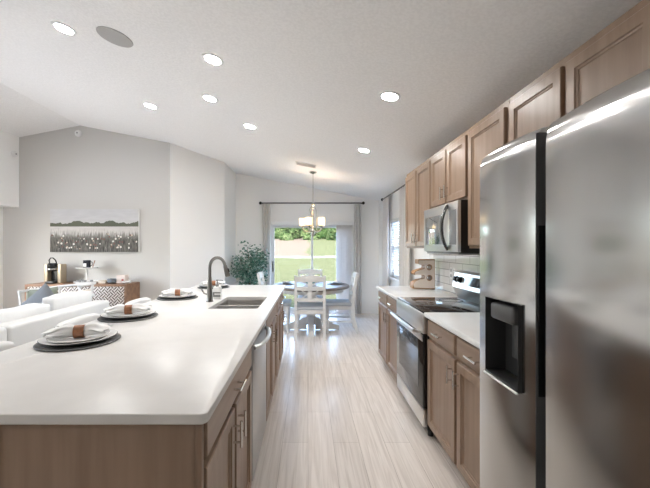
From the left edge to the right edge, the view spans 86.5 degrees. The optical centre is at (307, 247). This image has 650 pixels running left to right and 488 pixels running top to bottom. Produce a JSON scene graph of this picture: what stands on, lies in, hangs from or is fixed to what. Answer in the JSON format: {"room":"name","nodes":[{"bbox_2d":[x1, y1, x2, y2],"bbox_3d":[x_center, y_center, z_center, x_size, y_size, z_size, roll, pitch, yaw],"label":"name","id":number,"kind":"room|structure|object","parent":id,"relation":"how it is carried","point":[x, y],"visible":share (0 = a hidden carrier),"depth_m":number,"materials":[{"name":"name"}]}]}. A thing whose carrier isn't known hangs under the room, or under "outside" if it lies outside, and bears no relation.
{"room":"kitchen","nodes":[
{"label":"kitchen","id":0,"kind":"room"},
{"bbox_2d":[0,207,2,308],"bbox_3d":[-5.053,-0.190,1.020,0.135,3.130,9.440,0,0,0],"label":"wall","id":1,"kind":"structure","parent":0,"point":[1,208],"depth_m":5.61,"materials":[{"name":"white paint"}]},
{"bbox_2d":[0,130,18,206],"bbox_3d":[-4.853,-1.239,0.969,0.265,1.149,9.337,0,0,0],"label":"wall","id":2,"kind":"structure","parent":0,"point":[9,165],"depth_m":5.46,"materials":[{"name":"white paint"}]},
{"bbox_2d":[11,150,17,157],"bbox_3d":[-4.699,-1.508,5.536,0.039,0.110,0.110,0,0,0],"label":"sensor","id":3,"kind":"object","parent":2,"relation":"attached to","point":[14,154],"visible":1,"depth_m":5.51,"materials":[{"name":"white plastic"}]},
{"bbox_2d":[3,126,169,308],"bbox_3d":[-3.628,-0.318,5.689,2.744,3.385,0.103,0,0,0],"label":"wall","id":4,"kind":"structure","parent":0,"point":[98,168],"depth_m":5.64,"materials":[{"name":"grey paint"}]},
{"bbox_2d":[75,130,81,136],"bbox_3d":[-3.748,-1.870,5.614,0.110,0.110,0.039,0,0,0],"label":"smoke detector","id":5,"kind":"object","parent":4,"relation":"attached to","point":[78,133],"visible":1,"depth_m":5.60,"materials":[{"name":"white plastic"}]},
{"bbox_2d":[50,209,139,251],"bbox_3d":[-3.463,-0.282,5.616,1.443,0.695,0.036,0,0,0],"label":"painting","id":6,"kind":"object","parent":4,"relation":"attached to","point":[71,230],"visible":1,"depth_m":5.60,"materials":[{"name":"white fabric"}]},
{"bbox_2d":[170,143,235,288],"bbox_3d":[-1.780,-0.181,6.395,0.463,3.113,1.772,0,0,24],"label":"wall","id":7,"kind":"structure","parent":0,"point":[202,187],"depth_m":6.00,"materials":[{"name":"white paint"}]},
{"bbox_2d":[236,173,378,308],"bbox_3d":[-0.085,-0.117,7.320,3.150,2.984,0.140,0,0,0],"label":"wall","id":8,"kind":"structure","parent":0,"point":[250,190],"depth_m":7.25,"materials":[{"name":"white paint"}]},
{"bbox_2d":[271,225,346,312],"bbox_3d":[0.077,0.425,7.309,1.755,1.900,0.142,0,0,0],"label":"door","id":9,"kind":"structure","parent":8,"relation":"in","point":[272,226],"depth_m":7.28,"materials":[{"name":"white"}]},
{"bbox_2d":[259,201,364,204],"bbox_3d":[0.080,-0.930,7.176,2.194,0.064,0.145,0,0,0],"label":"curtain rod","id":10,"kind":"object","parent":8,"relation":"attached to","point":[260,202],"visible":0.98,"depth_m":7.13,"materials":[{"name":"brown metal"}]},
{"bbox_2d":[262,204,270,284],"bbox_3d":[-0.863,0.224,7.135,0.175,2.263,0.094,0,0,0],"label":"curtain","id":11,"kind":"object","parent":10,"relation":"hanging from","point":[266,208],"visible":0.63,"depth_m":7.13,"materials":[{"name":"white fabric"}]},
{"bbox_2d":[354,204,361,313],"bbox_3d":[1.035,0.224,7.135,0.160,2.263,0.094,0,0,0],"label":"curtain","id":12,"kind":"object","parent":10,"relation":"hanging from","point":[357,207],"visible":0.87,"depth_m":7.13,"materials":[{"name":"white fabric"}]},
{"bbox_2d":[271,222,353,312],"bbox_3d":[0.075,0.398,7.195,1.750,1.895,0.068,0,0,0],"label":"vertical blind","id":13,"kind":"object","parent":8,"relation":"attached to","point":[344,230],"visible":0.8,"depth_m":7.18,"materials":[{"name":"white"}]},
{"bbox_2d":[357,309,377,313],"bbox_3d":[-0.016,1.330,7.243,3.008,0.090,0.014,0,0,0],"label":"baseboard","id":14,"kind":"structure","parent":8,"relation":"attached to","point":[364,311],"depth_m":7.24,"materials":[{"name":"white wood"}]},
{"bbox_2d":[0,0,641,200],"bbox_3d":[-1.765,-1.556,1.850,6.770,1.192,11.100,0,0,0],"label":"ceiling","id":15,"kind":"structure","parent":0,"point":[310,76],"depth_m":2.64,"materials":[{"name":"white paint"}]},
{"bbox_2d":[50,21,76,35],"bbox_3d":[-1.805,-1.624,2.552,0.160,0.036,0.163,0,0,5],"label":"recessed light","id":16,"kind":"object","parent":15,"relation":"in","point":[62,27],"visible":1,"depth_m":2.54,"materials":[{"name":"white plastic"}]},
{"bbox_2d":[96,26,132,47],"bbox_3d":[-1.420,-1.550,2.538,0.239,0.050,0.243,0,0,-4],"label":"ceiling speaker","id":17,"kind":"object","parent":15,"relation":"attached to","point":[111,35],"visible":1,"depth_m":2.53,"materials":[{"name":"grey"}]},
{"bbox_2d":[143,102,157,108],"bbox_3d":[-1.797,-1.623,3.937,0.160,0.036,0.163,0,0,5],"label":"recessed light","id":18,"kind":"object","parent":15,"relation":"in","point":[149,105],"visible":1,"depth_m":3.92,"materials":[{"name":"white plastic"}]},
{"bbox_2d":[201,94,217,101],"bbox_3d":[-0.955,-1.458,3.362,0.160,0.036,0.163,0,0,5],"label":"recessed light","id":19,"kind":"object","parent":15,"relation":"in","point":[207,97],"visible":1,"depth_m":3.35,"materials":[{"name":"white plastic"}]},
{"bbox_2d":[202,53,223,65],"bbox_3d":[-0.711,-1.411,2.581,0.160,0.036,0.163,0,0,5],"label":"recessed light","id":20,"kind":"object","parent":15,"relation":"in","point":[213,59],"visible":1,"depth_m":2.57,"materials":[{"name":"white plastic"}]},
{"bbox_2d":[243,123,256,128],"bbox_3d":[-0.669,-1.403,3.976,0.160,0.036,0.163,0,0,5],"label":"recessed light","id":21,"kind":"object","parent":15,"relation":"in","point":[247,125],"visible":1,"depth_m":3.96,"materials":[{"name":"white plastic"}]},
{"bbox_2d":[295,161,315,167],"bbox_3d":[-0.032,-1.275,5.295,0.315,0.072,0.180,0,0,0],"label":"ceiling vent","id":22,"kind":"object","parent":15,"relation":"in","point":[297,163],"visible":1,"depth_m":5.25,"materials":[{"name":"grey metal"}]},
{"bbox_2d":[297,163,314,167],"bbox_3d":[-0.033,-1.268,5.289,0.280,0.004,0.128,11,0,0],"label":"grille","id":23,"kind":"object","parent":22,"relation":"attached to","point":[301,164],"depth_m":5.27,"materials":[{"name":"grey"}]},
{"bbox_2d":[299,171,324,236],"bbox_3d":[0.070,-0.717,5.684,0.436,1.074,0.444,0,0,0],"label":"chandelier","id":24,"kind":"object","parent":15,"relation":"hanging from","point":[309,221],"visible":1,"depth_m":5.64,"materials":[{"name":"white glass"}]},
{"bbox_2d":[357,148,370,152],"bbox_3d":[0.656,-1.144,4.040,0.160,0.036,0.163,0,0,5],"label":"recessed light","id":25,"kind":"object","parent":15,"relation":"in","point":[364,150],"visible":1,"depth_m":4.03,"materials":[{"name":"white plastic"}]},
{"bbox_2d":[379,91,400,101],"bbox_3d":[0.622,-1.151,2.620,0.160,0.036,0.163,0,0,5],"label":"recessed light","id":26,"kind":"object","parent":15,"relation":"in","point":[391,96],"visible":1,"depth_m":2.61,"materials":[{"name":"white plastic"}]},
{"bbox_2d":[251,313,469,487],"bbox_3d":[-1.775,1.435,1.860,6.850,0.120,11.120,0,0,0],"label":"floor","id":27,"kind":"structure","parent":0,"point":[339,416],"depth_m":2.64,"materials":[{"name":"beige wood"}]},
{"bbox_2d":[0,341,14,351],"bbox_3d":[-1.377,0.926,1.620,0.515,0.898,0.420,0,0,0],"label":"counter stool","id":28,"kind":"object","parent":27,"relation":"on","point":[4,345],"visible":0.09,"depth_m":1.78,"materials":[{"name":"white fabric"}]},
{"bbox_2d":[0,300,108,346],"bbox_3d":[-2.675,0.975,2.540,0.950,0.800,2.960,0,0,0],"label":"sofa","id":29,"kind":"object","parent":27,"relation":"on","point":[21,331],"visible":0.27,"depth_m":2.85,"materials":[{"name":"white fabric"}]},
{"bbox_2d":[0,303,49,323],"bbox_3d":[-2.475,0.703,2.755,0.175,0.410,0.966,0,0,0],"label":"cushion","id":30,"kind":"object","parent":29,"relation":"on","point":[8,314],"visible":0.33,"depth_m":2.92,"materials":[{"name":"white fabric"}]},
{"bbox_2d":[42,291,91,310],"bbox_3d":[-2.475,0.682,3.555,0.178,0.450,0.560,0,0,0],"label":"cushion","id":31,"kind":"object","parent":29,"relation":"on","point":[71,298],"visible":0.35,"depth_m":3.44,"materials":[{"name":"white fabric"}]},
{"bbox_2d":[17,282,95,305],"bbox_3d":[-3.260,0.912,4.468,0.971,0.926,0.695,0,0,0],"label":"accent chair","id":32,"kind":"object","parent":27,"relation":"on","point":[79,285],"visible":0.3,"depth_m":4.51,"materials":[{"name":"white wood"}]},
{"bbox_2d":[21,283,53,304],"bbox_3d":[-3.310,0.703,4.300,0.544,0.534,0.162,0,0,0],"label":"throw pillow","id":33,"kind":"object","parent":32,"relation":"on","point":[44,291],"visible":0.33,"depth_m":4.27,"materials":[{"name":"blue fabric"}]},
{"bbox_2d":[26,286,57,299],"bbox_3d":[-3.500,0.740,4.540,0.467,0.462,0.150,0,0,0],"label":"throw pillow","id":34,"kind":"object","parent":32,"relation":"on","point":[29,293],"visible":0.15,"depth_m":4.54,"materials":[{"name":"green fabric"}]},
{"bbox_2d":[55,313,100,326],"bbox_3d":[-1.377,0.926,2.385,0.515,0.898,0.420,0,0,0],"label":"counter stool","id":35,"kind":"object","parent":27,"relation":"on","point":[82,319],"visible":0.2,"depth_m":2.39,"materials":[{"name":"white leather"}]},
{"bbox_2d":[25,282,139,306],"bbox_3d":[-3.505,0.963,5.410,1.530,0.825,0.420,0,0,0],"label":"sideboard","id":36,"kind":"object","parent":27,"relation":"on","point":[115,293],"visible":0.24,"depth_m":5.21,"materials":[{"name":"brown wood"}]},
{"bbox_2d":[44,257,66,283],"bbox_3d":[-3.980,0.348,5.400,0.272,0.402,0.200,0,0,0],"label":"coffee maker","id":37,"kind":"object","parent":36,"relation":"on","point":[54,273],"visible":1,"depth_m":5.37,"materials":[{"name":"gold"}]},
{"bbox_2d":[74,267,97,282],"bbox_3d":[-3.460,0.424,5.400,0.360,0.249,0.360,0,0,0],"label":"stand","id":38,"kind":"object","parent":36,"relation":"on","point":[86,269],"visible":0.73,"depth_m":5.38,"materials":[{"name":"white plastic"}]},
{"bbox_2d":[75,267,97,268],"bbox_3d":[-3.460,0.314,5.400,0.304,0.028,0.304,0,0,0],"label":"tray","id":39,"kind":"object","parent":38,"relation":"on","point":[75,267],"depth_m":5.32,"materials":[{"name":"white ceramic"}]},
{"bbox_2d":[83,260,92,267],"bbox_3d":[-3.453,0.252,5.402,0.123,0.120,0.113,0,0,-40],"label":"mug","id":40,"kind":"object","parent":38,"relation":"on","point":[86,263],"visible":0.99,"depth_m":5.36,"materials":[{"name":"grey ceramic"}]},
{"bbox_2d":[74,280,97,282],"bbox_3d":[-3.460,0.533,5.400,0.360,0.032,0.360,0,0,0],"label":"tray","id":41,"kind":"object","parent":36,"relation":"on","point":[87,280],"depth_m":5.36,"materials":[{"name":"white plastic"}]},
{"bbox_2d":[98,280,107,283],"bbox_3d":[-3.188,0.524,5.380,0.115,0.049,0.100,0,0,0],"label":"box","id":42,"kind":"object","parent":36,"relation":"on","point":[99,281],"visible":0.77,"depth_m":5.33,"materials":[{"name":"beige"}]},
{"bbox_2d":[107,278,115,283],"bbox_3d":[-3.040,0.514,5.370,0.160,0.070,0.160,0,0,0],"label":"bowl","id":43,"kind":"object","parent":36,"relation":"on","point":[111,280],"visible":0.85,"depth_m":5.31,"materials":[{"name":"grey ceramic"}]},
{"bbox_2d":[116,275,128,282],"bbox_3d":[-2.902,0.484,5.398,0.135,0.129,0.124,0,0,0],"label":"gift box","id":44,"kind":"object","parent":36,"relation":"on","point":[119,278],"visible":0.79,"depth_m":5.34,"materials":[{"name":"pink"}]},
{"bbox_2d":[0,424,203,487],"bbox_3d":[-0.613,0.933,2.592,0.625,0.884,3.236,0,0,0],"label":"panel","id":45,"kind":"object","parent":27,"relation":"on","point":[31,456],"depth_m":0.98,"materials":[{"name":"brown wood"}]},
{"bbox_2d":[125,297,150,304],"bbox_3d":[-1.377,0.926,3.210,0.515,0.898,0.420,0,0,0],"label":"counter stool","id":46,"kind":"object","parent":27,"relation":"on","point":[143,300],"visible":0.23,"depth_m":3.23,"materials":[{"name":"white fabric"}]},
{"bbox_2d":[204,346,251,487],"bbox_3d":[-0.577,0.933,1.420,0.633,0.884,0.847,0,0,0],"label":"base cabinet","id":47,"kind":"object","parent":27,"relation":"on","point":[228,432],"visible":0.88,"depth_m":1.36,"materials":[{"name":"brown wood"}]},
{"bbox_2d":[0,285,284,424],"bbox_3d":[-0.825,0.476,2.632,1.090,0.030,3.355,0,0,0],"label":"countertop","id":48,"kind":"structure","parent":47,"relation":"on","point":[175,366],"depth_m":1.31,"materials":[{"name":"white stone"}]},
{"bbox_2d":[33,333,120,351],"bbox_3d":[-1.125,0.456,1.700,0.360,0.009,0.360,0,0,0],"label":"charger plate","id":49,"kind":"object","parent":48,"relation":"on","point":[37,346],"visible":0.48,"depth_m":1.58,"materials":[{"name":"grey stone"}]},
{"bbox_2d":[37,328,117,345],"bbox_3d":[-1.125,0.441,1.700,0.331,0.020,0.331,0,0,0],"label":"dinner plate","id":50,"kind":"object","parent":49,"relation":"on","point":[42,341],"visible":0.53,"depth_m":1.61,"materials":[{"name":"white ceramic"}]},
{"bbox_2d":[46,331,110,342],"bbox_3d":[-1.125,0.436,1.700,0.264,0.020,0.264,0,0,0],"label":"salad plate","id":51,"kind":"object","parent":50,"relation":"on","point":[96,336],"visible":0.59,"depth_m":1.67,"materials":[{"name":"white ceramic"}]},
{"bbox_2d":[41,322,112,337],"bbox_3d":[-1.127,0.404,1.704,0.275,0.062,0.196,0,0,-19],"label":"napkin","id":52,"kind":"object","parent":51,"relation":"on","point":[66,330],"visible":0.91,"depth_m":1.67,"materials":[{"name":"white fabric"}]},
{"bbox_2d":[72,325,84,337],"bbox_3d":[-1.125,0.410,1.700,0.044,0.062,0.062,0,0,-19],"label":"napkin ring","id":53,"kind":"object","parent":52,"relation":"on","point":[77,332],"visible":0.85,"depth_m":1.68,"materials":[{"name":"brown wood"}]},
{"bbox_2d":[97,312,157,322],"bbox_3d":[-1.195,0.456,2.300,0.360,0.009,0.360,0,0,0],"label":"charger plate","id":54,"kind":"object","parent":48,"relation":"on","point":[110,320],"visible":0.59,"depth_m":2.18,"materials":[{"name":"grey stone"}]},
{"bbox_2d":[100,309,155,318],"bbox_3d":[-1.195,0.441,2.300,0.331,0.020,0.331,0,0,0],"label":"dinner plate","id":55,"kind":"object","parent":54,"relation":"on","point":[152,311],"visible":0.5,"depth_m":2.21,"materials":[{"name":"white ceramic"}]},
{"bbox_2d":[106,310,149,316],"bbox_3d":[-1.195,0.436,2.300,0.264,0.020,0.264,0,0,0],"label":"salad plate","id":56,"kind":"object","parent":55,"relation":"on","point":[143,312],"visible":0.59,"depth_m":2.26,"materials":[{"name":"white ceramic"}]},
{"bbox_2d":[103,303,150,313],"bbox_3d":[-1.196,0.404,2.304,0.275,0.062,0.196,0,0,-17],"label":"napkin","id":57,"kind":"object","parent":56,"relation":"on","point":[117,309],"visible":0.89,"depth_m":2.27,"materials":[{"name":"white fabric"}]},
{"bbox_2d":[124,305,132,313],"bbox_3d":[-1.195,0.410,2.300,0.044,0.062,0.062,0,0,-17],"label":"napkin ring","id":58,"kind":"object","parent":57,"relation":"on","point":[127,308],"visible":0.84,"depth_m":2.28,"materials":[{"name":"brown wood"}]},
{"bbox_2d":[156,295,197,300],"bbox_3d":[-1.200,0.456,3.180,0.360,0.009,0.360,0,0,0],"label":"charger plate","id":59,"kind":"object","parent":48,"relation":"on","point":[195,296],"visible":0.56,"depth_m":3.09,"materials":[{"name":"grey stone"}]},
{"bbox_2d":[159,293,196,297],"bbox_3d":[-1.200,0.441,3.180,0.331,0.020,0.331,0,0,0],"label":"dinner plate","id":60,"kind":"object","parent":59,"relation":"on","point":[193,294],"visible":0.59,"depth_m":3.08,"materials":[{"name":"white ceramic"}]},
{"bbox_2d":[162,293,192,296],"bbox_3d":[-1.200,0.436,3.180,0.264,0.020,0.264,0,0,0],"label":"salad plate","id":61,"kind":"object","parent":60,"relation":"on","point":[190,293],"visible":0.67,"depth_m":3.15,"materials":[{"name":"white ceramic"}]},
{"bbox_2d":[161,288,193,294],"bbox_3d":[-1.201,0.404,3.184,0.275,0.062,0.196,0,0,-14],"label":"napkin","id":62,"kind":"object","parent":61,"relation":"on","point":[183,291],"visible":0.96,"depth_m":3.15,"materials":[{"name":"white fabric"}]},
{"bbox_2d":[175,289,179,295],"bbox_3d":[-1.200,0.410,3.180,0.044,0.062,0.062,0,0,-14],"label":"napkin ring","id":63,"kind":"object","parent":62,"relation":"on","point":[177,291],"visible":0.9,"depth_m":3.15,"materials":[{"name":"brown wood"}]},
{"bbox_2d":[197,286,228,288],"bbox_3d":[-1.100,0.456,4.020,0.360,0.009,0.360,0,0,0],"label":"charger plate","id":64,"kind":"object","parent":48,"relation":"on","point":[223,286],"visible":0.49,"depth_m":3.95,"materials":[{"name":"grey stone"}]},
{"bbox_2d":[201,256,229,301],"bbox_3d":[-0.796,0.265,2.960,0.254,0.391,0.060,0,0,0],"label":"kitchen faucet","id":65,"kind":"object","parent":48,"relation":"on","point":[209,293],"visible":1,"depth_m":2.95,"materials":[{"name":"silver metal"}]},
{"bbox_2d":[213,280,222,298],"bbox_3d":[-0.812,0.374,3.129,0.088,0.172,0.054,0,0,0],"label":"soap dispenser","id":66,"kind":"object","parent":48,"relation":"on","point":[217,290],"visible":0.98,"depth_m":3.10,"materials":[{"name":"white plastic"}]},
{"bbox_2d":[213,286,221,298],"bbox_3d":[-0.822,0.405,3.130,0.068,0.110,0.052,0,0,0],"label":"bottle","id":67,"kind":"object","parent":66,"relation":"attached to","point":[217,290],"depth_m":3.10,"materials":[{"name":"white plastic"}]},
{"bbox_2d":[214,300,263,308],"bbox_3d":[-0.575,0.585,2.945,0.410,0.192,0.680,0,0,0],"label":"sink","id":68,"kind":"object","parent":48,"relation":"in","point":[228,304],"visible":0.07,"depth_m":3.22,"materials":[{"name":"silver metal"}]},
{"bbox_2d":[231,240,269,284],"bbox_3d":[-1.157,0.615,6.699,0.808,1.520,0.830,0,0,0],"label":"potted ficus","id":69,"kind":"object","parent":27,"relation":"on","point":[249,270],"visible":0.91,"depth_m":6.65,"materials":[{"name":"green plant"}]},
{"bbox_2d":[250,322,270,480],"bbox_3d":[-0.562,0.934,2.160,0.656,0.882,0.616,0,0,0],"label":"dishwasher","id":70,"kind":"object","parent":27,"relation":"on","point":[258,367],"visible":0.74,"depth_m":2.07,"materials":[{"name":"silver metal"}]},
{"bbox_2d":[266,303,276,420],"bbox_3d":[-0.577,0.933,2.897,0.633,0.884,0.842,0,0,0],"label":"base cabinet","id":71,"kind":"object","parent":27,"relation":"on","point":[271,345],"visible":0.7,"depth_m":2.83,"materials":[{"name":"brown wood"}]},
{"bbox_2d":[257,272,291,332],"bbox_3d":[-0.559,0.890,5.780,0.548,0.970,0.468,0,0,0],"label":"dining chair","id":72,"kind":"object","parent":27,"relation":"on","point":[286,302],"visible":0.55,"depth_m":5.58,"materials":[{"name":"white paint"}]},
{"bbox_2d":[276,292,285,375],"bbox_3d":[-0.577,0.933,3.763,0.633,0.884,0.872,0,0,0],"label":"base cabinet","id":73,"kind":"object","parent":27,"relation":"on","point":[280,313],"visible":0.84,"depth_m":3.69,"materials":[{"name":"brown wood"}]},
{"bbox_2d":[294,275,325,340],"bbox_3d":[0.030,0.890,5.361,0.468,0.970,0.548,0,0,0],"label":"dining chair","id":74,"kind":"object","parent":27,"relation":"on","point":[305,306],"visible":1,"depth_m":5.15,"materials":[{"name":"white paint"}]},
{"bbox_2d":[298,269,322,318],"bbox_3d":[0.040,0.890,6.399,0.468,0.970,0.548,0,0,0],"label":"dining chair","id":75,"kind":"object","parent":27,"relation":"on","point":[305,271],"visible":0.22,"depth_m":6.63,"materials":[{"name":"white paint"}]},
{"bbox_2d":[273,281,348,336],"bbox_3d":[0.050,0.994,5.800,1.280,0.762,1.280,0,0,0],"label":"dining table","id":76,"kind":"object","parent":27,"relation":"on","point":[310,320],"visible":0.62,"depth_m":5.64,"materials":[{"name":"white paint"}]},
{"bbox_2d":[326,272,358,333],"bbox_3d":[0.549,0.890,5.780,0.548,0.970,0.468,0,0,0],"label":"dining chair","id":77,"kind":"object","parent":27,"relation":"on","point":[331,304],"visible":0.93,"depth_m":5.57,"materials":[{"name":"white paint"}]},
{"bbox_2d":[378,290,396,378],"bbox_3d":[1.143,0.933,3.705,0.666,0.884,0.947,0,0,0],"label":"base cabinet","id":78,"kind":"object","parent":27,"relation":"on","point":[387,324],"visible":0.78,"depth_m":3.66,"materials":[{"name":"brown wood"}]},
{"bbox_2d":[376,286,456,299],"bbox_3d":[1.153,0.476,3.713,0.647,0.030,0.974,0,0,0],"label":"countertop","id":79,"kind":"structure","parent":78,"relation":"on","point":[394,292],"depth_m":3.57,"materials":[{"name":"white stone"}]},
{"bbox_2d":[410,259,434,288],"bbox_3d":[1.288,0.293,3.897,0.248,0.335,0.126,0,0,0],"label":"rack","id":80,"kind":"object","parent":79,"relation":"on","point":[423,282],"visible":1,"depth_m":3.83,"materials":[{"name":"brown wood"}]},
{"bbox_2d":[390,271,479,436],"bbox_3d":[1.110,0.792,2.850,0.720,1.165,0.736,0,0,0],"label":"range oven","id":81,"kind":"object","parent":27,"relation":"on","point":[412,326],"visible":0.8,"depth_m":2.77,"materials":[{"name":"silver metal"}]},
{"bbox_2d":[398,297,479,312],"bbox_3d":[1.117,0.467,2.850,0.565,0.016,0.736,0,0,0],"label":"cooktop","id":82,"kind":"object","parent":81,"relation":"in","point":[415,304],"depth_m":2.80,"materials":[{"name":"black glass"}]},
{"bbox_2d":[428,320,479,487],"bbox_3d":[1.143,0.933,1.985,0.666,0.884,0.967,0,0,0],"label":"base cabinet","id":83,"kind":"object","parent":27,"relation":"on","point":[453,362],"visible":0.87,"depth_m":2.00,"materials":[{"name":"brown wood"}]},
{"bbox_2d":[424,312,479,348],"bbox_3d":[1.153,0.476,1.980,0.647,0.030,0.989,0,0,0],"label":"countertop","id":84,"kind":"structure","parent":83,"relation":"on","point":[466,325],"depth_m":2.13,"materials":[{"name":"white stone"}]},
{"bbox_2d":[480,68,649,487],"bbox_3d":[1.083,0.492,1.007,0.774,1.765,0.910,0,0,0],"label":"refrigerator","id":85,"kind":"object","parent":27,"relation":"on","point":[565,205],"visible":1,"depth_m":0.95,"materials":[{"name":"grey metal"}]},
{"bbox_2d":[379,186,453,301],"bbox_3d":[1.555,0.188,1.850,0.130,2.375,11.100,0,0,0],"label":"wall","id":86,"kind":"structure","parent":0,"point":[415,253],"depth_m":6.16,"materials":[{"name":"white paint"}]},
{"bbox_2d":[381,184,404,200],"bbox_3d":[1.437,-0.920,5.645,0.104,0.060,1.890,0,0,0],"label":"curtain rod","id":87,"kind":"object","parent":86,"relation":"attached to","point":[382,199],"visible":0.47,"depth_m":5.74,"materials":[{"name":"brown metal"}]},
{"bbox_2d":[382,197,388,285],"bbox_3d":[1.415,0.228,6.290,0.081,2.255,0.420,0,0,0],"label":"curtain","id":88,"kind":"object","parent":87,"relation":"hanging from","point":[385,234],"visible":0.74,"depth_m":6.19,"materials":[{"name":"white fabric"}]},
{"bbox_2d":[399,187,409,285],"bbox_3d":[1.415,0.228,5.060,0.081,2.255,0.520,0,0,0],"label":"curtain","id":89,"kind":"object","parent":87,"relation":"hanging from","point":[404,252],"visible":0.41,"depth_m":5.07,"materials":[{"name":"white fabric"}]},
{"bbox_2d":[394,223,398,276],"bbox_3d":[1.577,0.005,5.800,0.045,1.020,0.920,0,0,0],"label":"window","id":90,"kind":"structure","parent":86,"relation":"in","point":[396,275],"depth_m":6.21,"materials":[{"name":"white"}]},
{"bbox_2d":[391,218,398,278],"bbox_3d":[1.524,0.006,5.800,0.058,1.014,0.910,0,0,0],"label":"window blind","id":91,"kind":"object","parent":90,"relation":"attached to","point":[394,221],"visible":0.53,"depth_m":6.00,"materials":[{"name":"white plastic"}]},
{"bbox_2d":[405,156,431,247],"bbox_3d":[1.295,-0.428,3.643,0.386,0.863,0.831,0,0,0],"label":"upper cabinet","id":92,"kind":"object","parent":86,"relation":"attached to","point":[418,181],"visible":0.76,"depth_m":3.59,"materials":[{"name":"brown wood"}]},
{"bbox_2d":[431,129,468,207],"bbox_3d":[1.295,-0.607,2.854,0.386,0.507,0.733,0,0,0],"label":"upper cabinet","id":93,"kind":"object","parent":86,"relation":"attached to","point":[449,165],"visible":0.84,"depth_m":2.77,"materials":[{"name":"brown wood"}]},
{"bbox_2d":[424,200,479,254],"bbox_3d":[1.248,-0.149,2.853,0.456,0.399,0.731,0,0,0],"label":"microwave","id":94,"kind":"object","parent":93,"relation":"attached to","point":[446,225],"visible":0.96,"depth_m":2.65,"materials":[{"name":"silver metal"}]},
{"bbox_2d":[450,267,452,278],"bbox_3d":[1.474,0.258,3.550,0.008,0.115,0.072,0,0,0],"label":"wall outlet","id":95,"kind":"object","parent":86,"relation":"attached to","point":[451,268],"visible":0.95,"depth_m":3.54,"materials":[{"name":"white plastic"}]},
{"bbox_2d":[429,254,479,293],"bbox_3d":[1.484,0.232,2.840,0.012,0.458,2.720,0,0,0],"label":"backsplash","id":96,"kind":"structure","parent":86,"relation":"attached to","point":[443,262],"depth_m":3.60,"materials":[{"name":"white tile"}]},
{"bbox_2d":[468,99,509,247],"bbox_3d":[1.314,-0.428,2.235,0.348,0.863,0.491,0,0,0],"label":"upper cabinet","id":97,"kind":"object","parent":86,"relation":"attached to","point":[491,132],"visible":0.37,"depth_m":2.32,"materials":[{"name":"brown wood"}]},
{"bbox_2d":[509,0,649,141],"bbox_3d":[1.314,-0.637,1.542,0.348,0.445,0.882,0,0,0],"label":"upper cabinet","id":98,"kind":"object","parent":86,"relation":"attached to","point":[620,51],"visible":0.59,"depth_m":1.42,"materials":[{"name":"brown wood"}]},
{"label":"outside","id":99,"kind":"structure","parent":0,"visible":0},
{"bbox_2d":[274,238,398,307],"bbox_3d":[0.000,-0.798,48.725,90.000,4.766,82.550,0,0,0],"label":"ground","id":100,"kind":"structure","parent":99,"point":[290,256],"depth_m":26.93,"materials":[{"name":"green plant"}]},
{"bbox_2d":[275,228,293,240],"bbox_3d":[-3.170,-2.395,46.142,2.662,3.907,1.904,0,0,0],"label":"tree","id":101,"kind":"object","parent":100,"relation":"on","point":[282,233],"visible":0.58,"depth_m":45.60,"materials":[{"name":"green plant"}]},
{"bbox_2d":[289,228,301,238],"bbox_3d":[-1.457,-3.448,51.491,3.218,5.178,2.690,0,0,0],"label":"tree","id":102,"kind":"object","parent":100,"relation":"on","point":[296,232],"visible":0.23,"depth_m":50.60,"materials":[{"name":"green plant"}]},
{"bbox_2d":[301,228,317,239],"bbox_3d":[0.106,-2.454,46.540,2.346,3.632,1.782,0,0,43],"label":"tree","id":103,"kind":"object","parent":100,"relation":"on","point":[305,235],"visible":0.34,"depth_m":45.97,"materials":[{"name":"green plant"}]},
{"bbox_2d":[316,228,327,238],"bbox_3d":[2.319,-3.461,51.979,3.021,5.636,2.554,0,0,0],"label":"tree","id":104,"kind":"object","parent":100,"relation":"on","point":[322,234],"visible":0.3,"depth_m":51.05,"materials":[{"name":"green plant"}]},
{"bbox_2d":[326,228,335,240],"bbox_3d":[3.808,-2.366,46.135,2.906,3.729,2.172,0,0,0],"label":"tree","id":105,"kind":"object","parent":100,"relation":"on","point":[331,233],"visible":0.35,"depth_m":45.41,"materials":[{"name":"green plant"}]},
{"bbox_3d":[-1.100,0.441,4.020,0.331,0.020,0.331,0,0,0],"label":"dinner plate","id":106,"kind":"object","parent":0,"visible":0},
{"bbox_3d":[-1.100,0.436,4.020,0.264,0.020,0.264,0,0,0],"label":"salad plate","id":107,"kind":"object","parent":106,"relation":"on","visible":0},
{"bbox_2d":[201,280,224,284],"bbox_3d":[-1.101,0.404,4.024,0.275,0.062,0.196,0,0,-11],"label":"napkin","id":108,"kind":"object","parent":107,"relation":"on","point":[203,282],"visible":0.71,"depth_m":3.98,"materials":[{"name":"white fabric"}]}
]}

